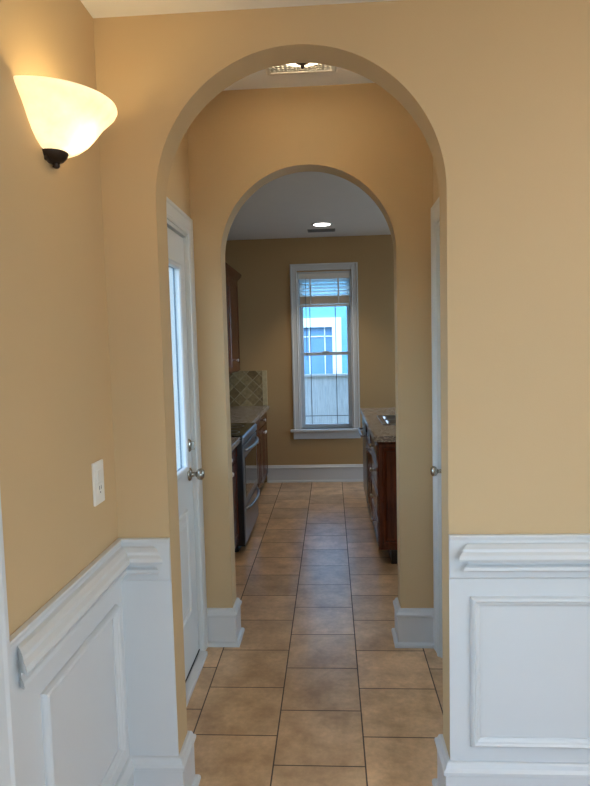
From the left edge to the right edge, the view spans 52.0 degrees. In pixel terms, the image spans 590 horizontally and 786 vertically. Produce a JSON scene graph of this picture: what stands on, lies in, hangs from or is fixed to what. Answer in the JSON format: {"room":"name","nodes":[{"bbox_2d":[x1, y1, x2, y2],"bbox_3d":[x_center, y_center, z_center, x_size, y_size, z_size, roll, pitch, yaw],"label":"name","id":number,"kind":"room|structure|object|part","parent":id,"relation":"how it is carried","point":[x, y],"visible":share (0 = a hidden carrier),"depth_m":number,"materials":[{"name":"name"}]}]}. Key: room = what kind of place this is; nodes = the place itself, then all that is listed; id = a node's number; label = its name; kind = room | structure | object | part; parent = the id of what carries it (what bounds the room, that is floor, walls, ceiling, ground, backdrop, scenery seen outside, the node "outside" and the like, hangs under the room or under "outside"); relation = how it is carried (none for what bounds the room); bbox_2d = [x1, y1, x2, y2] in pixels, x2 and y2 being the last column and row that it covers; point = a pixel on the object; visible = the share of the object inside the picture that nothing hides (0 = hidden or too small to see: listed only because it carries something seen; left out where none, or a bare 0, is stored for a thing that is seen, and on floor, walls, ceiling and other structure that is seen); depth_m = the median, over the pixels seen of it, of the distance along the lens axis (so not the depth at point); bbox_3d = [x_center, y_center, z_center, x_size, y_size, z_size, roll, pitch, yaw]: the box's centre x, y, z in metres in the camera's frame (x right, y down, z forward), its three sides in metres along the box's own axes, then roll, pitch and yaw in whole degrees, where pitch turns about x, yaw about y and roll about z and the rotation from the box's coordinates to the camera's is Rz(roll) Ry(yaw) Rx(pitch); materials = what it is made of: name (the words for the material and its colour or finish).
{"room":"hallway","nodes":[
{"label":"hallway","id":0,"kind":"room"},
{"bbox_2d":[0,0,189,635],"bbox_3d":[-0.725,0.031,0.160,0.140,2.950,5.669,-1,4,3],"label":"wall","id":1,"kind":"structure","parent":0,"point":[56,421],"depth_m":1.48,"materials":[{"name":"beige paint"}]},
{"bbox_2d":[0,494,18,785],"bbox_3d":[-0.681,0.393,0.757,0.142,2.135,0.934,-1,4,3],"label":"door","id":2,"kind":"structure","parent":1,"relation":"in","point":[8,750],"depth_m":1.22,"materials":[{"name":"white paint"}]},
{"bbox_2d":[13,75,116,168],"bbox_3d":[-0.540,-0.635,1.492,0.196,0.156,0.328,-1,4,3],"label":"wall sconce","id":3,"kind":"object","parent":1,"relation":"attached to","point":[65,117],"visible":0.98,"depth_m":1.41,"materials":[{"name":"white glass"}]},
{"bbox_3d":[-0.603,-0.623,1.496,0.010,0.110,0.070,-1,4,3],"label":"plate","id":4,"kind":"part","parent":3,"relation":"part of","materials":[{"name":"brown metal"}]},
{"bbox_2d":[9,538,178,785],"bbox_3d":[-0.486,0.937,1.604,0.166,0.912,0.690,-1,4,3],"label":"wainscoting","id":5,"kind":"structure","parent":1,"relation":"attached to","point":[93,668],"depth_m":1.73,"materials":[{"name":"white paint"}]},
{"bbox_3d":[-0.555,0.908,1.644,0.017,0.477,0.483,-1,4,3],"label":"picture frame moulding","id":6,"kind":"part","parent":5,"relation":"part of","materials":[{"name":"white paint"}]},
{"bbox_3d":[-0.495,0.552,1.568,0.143,0.090,0.676,-1,4,3],"label":"chair rail","id":7,"kind":"part","parent":5,"relation":"part of","materials":[{"name":"white paint"}]},
{"bbox_2d":[91,459,104,506],"bbox_3d":[-0.569,0.260,1.756,0.010,0.124,0.074,-1,4,3],"label":"wall switch","id":8,"kind":"object","parent":1,"relation":"attached to","point":[97,467],"visible":1,"depth_m":1.74,"materials":[{"name":"white plastic"}]},
{"bbox_2d":[97,481,102,495],"bbox_3d":[-0.566,0.277,1.757,0.004,0.036,0.034,-1,4,3],"label":"outlet","id":9,"kind":"object","parent":8,"relation":"attached to","point":[99,483],"depth_m":1.76,"materials":[{"name":"white plastic"}]},
{"bbox_2d":[115,731,200,785],"bbox_3d":[-0.454,1.291,1.706,0.195,0.190,0.839,-1,4,3],"label":"baseboard","id":10,"kind":"structure","parent":1,"relation":"attached to","point":[138,770],"depth_m":1.95,"materials":[{"name":"white paint"}]},
{"bbox_3d":[-0.444,1.375,1.712,0.179,0.021,0.839,-1,4,3],"label":"shoe moulding","id":11,"kind":"part","parent":10,"relation":"part of","materials":[{"name":"white paint"}]},
{"bbox_2d":[166,197,207,707],"bbox_3d":[-0.549,0.266,2.489,0.200,2.118,1.004,-1,4,3],"label":"door","id":12,"kind":"structure","parent":1,"relation":"in","point":[190,473],"depth_m":2.81,"materials":[{"name":"white paint"}]},
{"bbox_3d":[-0.528,-0.086,2.466,0.019,0.949,0.623,-1,4,3],"label":"lite frame","id":13,"kind":"part","parent":12,"relation":"part of","materials":[{"name":"white paint"}]},
{"bbox_3d":[-0.494,0.788,2.689,0.010,0.495,0.227,-1,4,3],"label":"raised panel","id":14,"kind":"part","parent":12,"relation":"part of","materials":[{"name":"white paint"}]},
{"bbox_3d":[-0.462,0.382,2.843,0.072,0.064,0.064,-1,4,3],"label":"knob","id":15,"kind":"part","parent":12,"relation":"part of","materials":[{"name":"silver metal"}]},
{"bbox_2d":[80,0,394,17],"bbox_3d":[0.958,-1.000,-0.516,3.384,0.050,4.440,-1,4,3],"label":"ceiling","id":16,"kind":"structure","parent":0,"point":[96,8],"depth_m":1.75,"materials":[{"name":"white paint"}]},
{"bbox_2d":[223,67,373,90],"bbox_3d":[0.029,-1.429,2.352,1.161,0.050,0.991,-1,4,3],"label":"ceiling","id":17,"kind":"structure","parent":0,"point":[260,79],"depth_m":2.78,"materials":[{"name":"white paint"}]},
{"bbox_2d":[266,64,335,74],"bbox_3d":[0.023,-1.419,2.601,0.310,0.008,0.200,-1,4,3],"label":"ceiling vent","id":18,"kind":"object","parent":17,"relation":"in","point":[285,69],"visible":0.31,"depth_m":2.67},
{"bbox_2d":[286,63,316,68],"bbox_3d":[0.028,-1.337,2.366,0.300,0.136,0.300,-1,4,3],"label":"ceiling light","id":19,"kind":"object","parent":17,"relation":"attached to","point":[302,65],"visible":0.16,"depth_m":2.41,"materials":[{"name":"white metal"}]},
{"bbox_3d":[0.028,-1.337,2.366,0.300,0.071,0.300,-1,4,3],"label":"lamp shade","id":20,"kind":"part","parent":19,"relation":"part of","materials":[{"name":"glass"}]},
{"bbox_2d":[227,172,390,239],"bbox_3d":[1.158,-1.587,4.685,4.390,0.050,3.572,-1,4,3],"label":"ceiling","id":21,"kind":"structure","parent":0,"point":[287,206],"depth_m":5.26,"materials":[{"name":"white paint"}]},
{"bbox_2d":[307,228,334,232],"bbox_3d":[0.268,-1.647,6.141,0.280,0.007,0.130,-1,4,3],"label":"ceiling vent","id":22,"kind":"object","parent":21,"relation":"in","point":[309,230],"visible":1,"depth_m":6.13,"materials":[{"name":"grey metal"}]},
{"bbox_2d":[311,222,332,226],"bbox_3d":[0.260,-1.624,5.837,0.212,0.007,0.212,-1,4,3],"label":"recessed light","id":23,"kind":"object","parent":21,"relation":"in","point":[317,224],"visible":1,"depth_m":5.83,"materials":[{"name":"white paint"}]},
{"bbox_2d":[187,83,433,607],"bbox_3d":[1.080,-0.226,2.942,4.630,2.950,0.119,-1,4,3],"label":"wall","id":24,"kind":"structure","parent":0,"point":[240,142],"depth_m":2.90,"materials":[{"name":"beige paint"}]},
{"bbox_2d":[207,597,244,646],"bbox_3d":[-0.358,1.179,3.136,0.163,0.190,0.185,-1,4,3],"label":"baseboard","id":25,"kind":"structure","parent":24,"relation":"attached to","point":[225,629],"depth_m":3.06,"materials":[{"name":"white paint"}]},
{"bbox_3d":[-0.356,1.263,3.142,0.163,0.021,0.185,-1,4,3],"label":"shoe moulding","id":26,"kind":"part","parent":25,"relation":"part of","materials":[{"name":"white paint"}]},
{"bbox_2d":[391,597,433,647],"bbox_3d":[0.854,1.155,3.062,0.712,0.190,0.186,-1,4,3],"label":"baseboard","id":27,"kind":"structure","parent":24,"relation":"attached to","point":[414,627],"depth_m":3.00,"materials":[{"name":"white paint"}]},
{"bbox_3d":[0.856,1.239,3.068,0.712,0.021,0.186,-1,4,3],"label":"shoe moulding","id":28,"kind":"part","parent":27,"relation":"part of","materials":[{"name":"white paint"}]},
{"bbox_2d":[225,235,395,481],"bbox_3d":[1.297,-0.513,6.625,4.630,2.950,0.140,-1,4,3],"label":"wall","id":29,"kind":"structure","parent":0,"point":[264,297],"depth_m":6.60,"materials":[{"name":"paint"}]},
{"bbox_2d":[229,370,267,405],"bbox_3d":[-0.592,-0.050,6.697,0.573,0.385,0.012,-1,4,3],"label":"backsplash","id":30,"kind":"structure","parent":29,"relation":"attached to","point":[246,388],"depth_m":6.69,"materials":[{"name":"tile"}]},
{"bbox_2d":[267,464,362,482],"bbox_3d":[1.603,0.864,6.628,3.835,0.190,0.033,-1,4,3],"label":"baseboard","id":31,"kind":"structure","parent":29,"relation":"attached to","point":[332,472],"depth_m":6.71,"materials":[{"name":"white paint"}]},
{"bbox_3d":[1.605,0.949,6.626,3.835,0.021,0.016,-1,4,3],"label":"shoe moulding","id":32,"kind":"part","parent":31,"relation":"part of","materials":[{"name":"white paint"}]},
{"bbox_2d":[290,262,362,438],"bbox_3d":[0.331,-0.451,6.662,0.795,1.910,0.190,-1,4,3],"label":"window","id":33,"kind":"structure","parent":29,"relation":"in","point":[301,430],"depth_m":6.64,"materials":[{"name":"white paint"}]},
{"bbox_2d":[299,272,349,341],"bbox_3d":[0.327,-0.832,6.607,0.552,0.937,0.055,-1,4,3],"label":"window blind","id":34,"kind":"object","parent":33,"relation":"attached to","point":[312,297],"visible":1,"depth_m":6.58,"materials":[{"name":"white plastic"}]},
{"bbox_3d":[0.324,-0.954,6.602,0.544,0.025,0.046,-1,4,3],"label":"rail","id":35,"kind":"part","parent":34,"relation":"part of","materials":[{"name":"white plastic"}]},
{"bbox_3d":[0.331,-0.864,6.689,0.560,0.889,0.032,-1,4,3],"label":"sash","id":36,"kind":"part","parent":33,"relation":"part of","materials":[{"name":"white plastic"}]},
{"bbox_3d":[0.350,-0.031,6.717,0.560,0.841,0.032,-1,4,3],"label":"sash","id":37,"kind":"part","parent":33,"relation":"part of","materials":[{"name":"white plastic"}]},
{"bbox_2d":[186,482,442,785],"bbox_3d":[1.005,1.351,2.075,4.900,0.060,9.640,-1,4,3],"label":"floor","id":38,"kind":"structure","parent":0,"point":[317,689],"depth_m":2.82,"materials":[{"name":"beige tile"}]},
{"bbox_2d":[232,446,239,547],"bbox_3d":[-0.714,0.805,4.018,0.629,0.820,0.790,-1,4,3],"label":"base cabinet","id":39,"kind":"object","parent":38,"relation":"on","point":[234,452],"visible":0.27,"depth_m":4.26,"materials":[{"name":"brown wood"}]},
{"bbox_3d":[-0.449,0.453,3.975,0.021,0.114,0.782,-1,4,3],"label":"drawer","id":40,"kind":"part","parent":39,"relation":"part of","materials":[{"name":"brown wood"}]},
{"bbox_2d":[231,437,239,451],"bbox_3d":[-0.728,0.375,3.974,0.624,0.040,0.808,-1,4,3],"label":"countertop","id":41,"kind":"structure","parent":39,"relation":"on","point":[235,441],"depth_m":4.18,"materials":[{"name":"grey stone"}]},
{"bbox_2d":[231,423,259,551],"bbox_3d":[-0.630,0.634,4.787,0.678,1.040,0.768,-1,4,3],"label":"range","id":42,"kind":"object","parent":38,"relation":"on","point":[248,490],"visible":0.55,"depth_m":4.55,"materials":[{"name":"silver metal"}]},
{"bbox_2d":[231,423,254,439],"bbox_3d":[-0.667,0.303,4.763,0.621,0.033,0.768,-1,4,3],"label":"cooktop","id":43,"kind":"object","parent":42,"relation":"in","point":[244,431],"depth_m":4.72,"materials":[{"name":"black glass"}]},
{"bbox_3d":[-0.353,0.316,4.746,0.014,0.059,0.768,-1,4,3],"label":"panel","id":44,"kind":"part","parent":42,"relation":"part of","materials":[{"name":"silver metal"}]},
{"bbox_3d":[-0.349,0.580,4.766,0.008,0.447,0.760,-1,4,3],"label":"oven door","id":45,"kind":"part","parent":42,"relation":"part of","materials":[{"name":"silver metal"}]},
{"bbox_3d":[-0.345,0.598,4.767,0.007,0.300,0.648,-1,4,3],"label":"oven glass","id":46,"kind":"part","parent":42,"relation":"part of","materials":[{"name":"black glass"}]},
{"bbox_3d":[-0.329,0.396,4.750,0.063,0.024,0.676,-1,4,3],"label":"oven handle","id":47,"kind":"part","parent":42,"relation":"part of","materials":[{"name":"silver metal"}]},
{"bbox_3d":[-0.341,0.942,4.793,0.007,0.260,0.760,-1,4,3],"label":"drawer","id":48,"kind":"part","parent":42,"relation":"part of","materials":[{"name":"silver metal"}]},
{"bbox_3d":[-0.321,0.829,4.784,0.061,0.022,0.675,-1,4,3],"label":"drawer handle","id":49,"kind":"part","parent":42,"relation":"part of","materials":[{"name":"silver metal"}]},
{"bbox_2d":[255,420,260,488],"bbox_3d":[-0.635,0.661,5.876,0.567,0.820,0.280,-1,4,3],"label":"base cabinet","id":50,"kind":"object","parent":38,"relation":"on","point":[257,422],"visible":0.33,"depth_m":5.88,"materials":[{"name":"brown wood"}]},
{"bbox_2d":[259,412,267,485],"bbox_3d":[-0.591,0.621,6.381,0.597,0.820,0.736,-1,4,3],"label":"base cabinet","id":51,"kind":"object","parent":38,"relation":"on","point":[262,421],"visible":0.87,"depth_m":6.30,"materials":[{"name":"brown wood"}]},
{"bbox_3d":[-0.344,0.644,6.182,0.021,0.568,0.358,-1,4,3],"label":"door","id":52,"kind":"part","parent":51,"relation":"part of","materials":[{"name":"brown wood"}]},
{"bbox_3d":[-0.342,0.276,6.331,0.021,0.124,0.711,-1,4,3],"label":"drawer","id":53,"kind":"part","parent":51,"relation":"part of","materials":[{"name":"brown wood"}]},
{"bbox_3d":[-0.323,0.617,6.539,0.021,0.568,0.347,-1,4,3],"label":"door","id":54,"kind":"part","parent":51,"relation":"part of","materials":[{"name":"brown wood"}]},
{"bbox_2d":[358,417,367,502],"bbox_3d":[0.964,0.630,5.582,0.735,0.847,0.609,-1,4,3],"label":"dishwasher","id":55,"kind":"object","parent":38,"relation":"on","point":[364,427],"visible":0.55,"depth_m":5.50,"materials":[{"name":"silver metal"}]},
{"bbox_3d":[0.616,0.361,5.583,0.050,0.019,0.509,-1,4,3],"label":"handle","id":56,"kind":"part","parent":55,"relation":"part of","materials":[{"name":"silver metal"}]},
{"bbox_3d":[0.652,0.269,5.572,0.038,0.104,0.603,-1,4,3],"label":"control panel","id":57,"kind":"part","parent":55,"relation":"part of","materials":[{"name":"silver metal"}]},
{"bbox_3d":[0.662,0.636,5.600,0.036,0.623,0.603,-1,4,3],"label":"door","id":58,"kind":"part","parent":55,"relation":"part of","materials":[{"name":"silver metal"}]},
{"bbox_2d":[365,428,371,516],"bbox_3d":[0.942,0.678,5.019,0.713,0.838,0.515,-1,4,3],"label":"base cabinet","id":59,"kind":"object","parent":38,"relation":"on","point":[368,449],"visible":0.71,"depth_m":5.03,"materials":[{"name":"brown wood"}]},
{"bbox_3d":[0.635,0.692,5.166,0.021,0.578,0.251,-1,4,3],"label":"door","id":60,"kind":"part","parent":59,"relation":"part of","materials":[{"name":"brown wood"}]},
{"bbox_3d":[0.618,0.336,5.011,0.021,0.138,0.507,-1,4,3],"label":"drawer","id":61,"kind":"part","parent":59,"relation":"part of","materials":[{"name":"brown wood"}]},
{"bbox_3d":[0.620,0.712,4.912,0.021,0.578,0.251,-1,4,3],"label":"door","id":62,"kind":"part","parent":59,"relation":"part of","materials":[{"name":"brown wood"}]},
{"bbox_2d":[369,437,397,563],"bbox_3d":[1.057,0.715,4.414,1.013,0.850,0.681,-1,4,3],"label":"base cabinet","id":63,"kind":"object","parent":38,"relation":"on","point":[383,454],"visible":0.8,"depth_m":4.11,"materials":[{"name":"brown wood"}]},
{"bbox_3d":[0.584,0.385,4.436,0.021,0.148,0.634,-1,4,3],"label":"drawer","id":64,"kind":"part","parent":63,"relation":"part of","materials":[{"name":"brown wood"}]},
{"bbox_3d":[0.594,0.757,4.464,0.021,0.182,0.634,-1,4,3],"label":"drawer","id":65,"kind":"part","parent":63,"relation":"part of","materials":[{"name":"brown wood"}]},
{"bbox_3d":[0.589,0.563,4.449,0.021,0.192,0.634,-1,4,3],"label":"drawer","id":66,"kind":"part","parent":63,"relation":"part of","materials":[{"name":"brown wood"}]},
{"bbox_3d":[0.598,0.946,4.478,0.021,0.180,0.634,-1,4,3],"label":"drawer","id":67,"kind":"part","parent":63,"relation":"part of","materials":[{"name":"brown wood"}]},
{"bbox_2d":[360,407,395,441],"bbox_3d":[1.093,0.227,4.945,1.024,0.040,1.848,-1,4,3],"label":"countertop","id":68,"kind":"structure","parent":63,"relation":"on","point":[379,432],"depth_m":4.59,"materials":[{"name":"grey stone"}]},
{"bbox_2d":[377,415,395,424],"bbox_3d":[0.934,0.297,4.896,0.492,0.176,0.602,-1,4,3],"label":"sink","id":69,"kind":"object","parent":68,"relation":"in","point":[385,419],"visible":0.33,"depth_m":4.89,"materials":[{"name":"silver metal"}]},
{"bbox_2d":[382,416,395,418],"bbox_3d":[0.942,0.288,5.034,0.420,0.173,0.253,-1,4,3],"label":"basin","id":70,"kind":"object","parent":69,"relation":"in","point":[383,417],"depth_m":5.16,"materials":[{"name":"silver metal"}]},
{"bbox_2d":[385,420,395,423],"bbox_3d":[0.925,0.309,4.759,0.420,0.173,0.253,-1,4,3],"label":"basin","id":71,"kind":"object","parent":69,"relation":"in","point":[386,421],"depth_m":4.88,"materials":[{"name":"silver metal"}]},
{"bbox_3d":[0.903,0.694,4.097,0.680,0.748,0.035,-1,4,3],"label":"panel","id":72,"kind":"part","parent":63,"relation":"part of","materials":[{"name":"brown wood"}]},
{"bbox_3d":[-0.645,0.693,5.460,0.597,0.820,0.554,-1,4,3],"label":"base cabinet","id":73,"kind":"object","parent":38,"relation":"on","visible":0},
{"bbox_2d":[230,405,268,422],"bbox_3d":[-0.627,0.223,5.934,0.594,0.040,1.568,-1,4,3],"label":"countertop","id":74,"kind":"structure","parent":73,"relation":"on","point":[238,414],"depth_m":5.94,"materials":[{"name":"grey stone"}]},
{"bbox_2d":[93,0,589,757],"bbox_3d":[1.110,-0.142,1.831,3.640,2.950,0.118,-1,4,3],"label":"wall","id":75,"kind":"structure","parent":0,"point":[497,92],"depth_m":1.80,"materials":[{"name":"beige paint"}]},
{"bbox_2d":[432,734,589,785],"bbox_3d":[1.651,1.223,1.904,2.384,0.190,0.188,-1,4,3],"label":"baseboard","id":76,"kind":"structure","parent":75,"relation":"attached to","point":[449,772],"depth_m":1.88,"materials":[{"name":"white paint"}]},
{"bbox_3d":[1.653,1.307,1.910,2.384,0.021,0.188,-1,4,3],"label":"shoe moulding","id":77,"kind":"part","parent":76,"relation":"part of","materials":[{"name":"white paint"}]},
{"bbox_2d":[449,533,589,762],"bbox_3d":[1.654,0.867,1.792,2.351,0.917,0.054,-1,4,3],"label":"wainscoting","id":78,"kind":"structure","parent":75,"relation":"attached to","point":[519,604],"depth_m":1.86,"materials":[{"name":"white paint"}]},
{"bbox_3d":[1.654,0.479,1.755,2.331,0.090,0.041,-1,4,3],"label":"chair rail","id":79,"kind":"part","parent":78,"relation":"part of","materials":[{"name":"white paint"}]},
{"bbox_3d":[1.017,0.856,1.843,0.948,0.482,0.017,-1,4,3],"label":"picture frame moulding","id":80,"kind":"part","parent":78,"relation":"part of","materials":[{"name":"white paint"}]},
{"bbox_2d":[433,160,439,220],"bbox_3d":[0.700,-0.176,2.410,0.120,2.950,0.991,-1,4,3],"label":"wall","id":81,"kind":"structure","parent":0,"point":[435,178],"depth_m":2.79,"materials":[{"name":"beige paint"}]},
{"bbox_2d":[430,198,442,657],"bbox_3d":[0.682,0.237,2.412,0.173,2.127,0.980,-1,4,3],"label":"door","id":82,"kind":"structure","parent":81,"relation":"in","point":[435,470],"depth_m":2.83,"materials":[{"name":"white paint"}]},
{"bbox_3d":[0.650,0.357,2.763,0.061,0.054,0.054,-1,4,3],"label":"knob","id":83,"kind":"part","parent":82,"relation":"part of","materials":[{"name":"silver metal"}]},
{"bbox_3d":[-1.062,-0.323,4.914,0.120,2.950,3.572,-1,4,3],"label":"wall","id":84,"kind":"structure","parent":0,"visible":0},
{"bbox_2d":[225,262,240,373],"bbox_3d":[-0.778,-0.709,5.953,0.334,1.046,1.384,-1,4,3],"label":"upper cabinet","id":85,"kind":"object","parent":84,"relation":"attached to","point":[232,276],"visible":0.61,"depth_m":6.19,"materials":[{"name":"brown wood"}]},
{"bbox_3d":[-0.675,-0.657,5.655,0.021,0.967,0.671,-1,4,3],"label":"door","id":86,"kind":"part","parent":85,"relation":"part of","materials":[{"name":"brown wood"}]},
{"bbox_3d":[-0.790,-1.190,5.916,0.334,0.081,1.384,-1,4,3],"label":"crown moulding","id":87,"kind":"part","parent":85,"relation":"part of","materials":[{"name":"brown wood"}]},
{"bbox_3d":[-0.637,-0.707,6.298,0.021,0.967,0.609,-1,4,3],"label":"door","id":88,"kind":"part","parent":85,"relation":"part of","materials":[{"name":"brown wood"}]},
{"label":"outside","id":89,"kind":"structure","parent":0,"visible":0},
{"bbox_3d":[0.339,1.432,5.115,60.000,0.050,70.000,-1,4,3],"label":"ground","id":90,"kind":"structure","parent":89,"visible":0},
{"bbox_2d":[303,279,347,418],"bbox_3d":[0.596,-2.176,10.577,18.000,6.300,0.340,-1,4,3],"label":"house","id":91,"kind":"structure","parent":90,"relation":"on","point":[321,319],"depth_m":10.54,"materials":[{"name":"blue"}]},
{"bbox_2d":[304,327,331,373],"bbox_3d":[0.339,-0.659,10.629,0.660,0.980,0.020,-1,4,3],"label":"window","id":92,"kind":"structure","parent":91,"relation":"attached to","point":[321,337],"depth_m":10.63,"materials":[{"name":"glass"}]},
{"bbox_2d":[305,373,348,423],"bbox_3d":[0.582,0.426,8.650,10.100,1.405,0.080,-1,4,3],"label":"fence","id":93,"kind":"object","parent":90,"relation":"on","point":[322,403],"visible":0.06,"depth_m":8.62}
]}

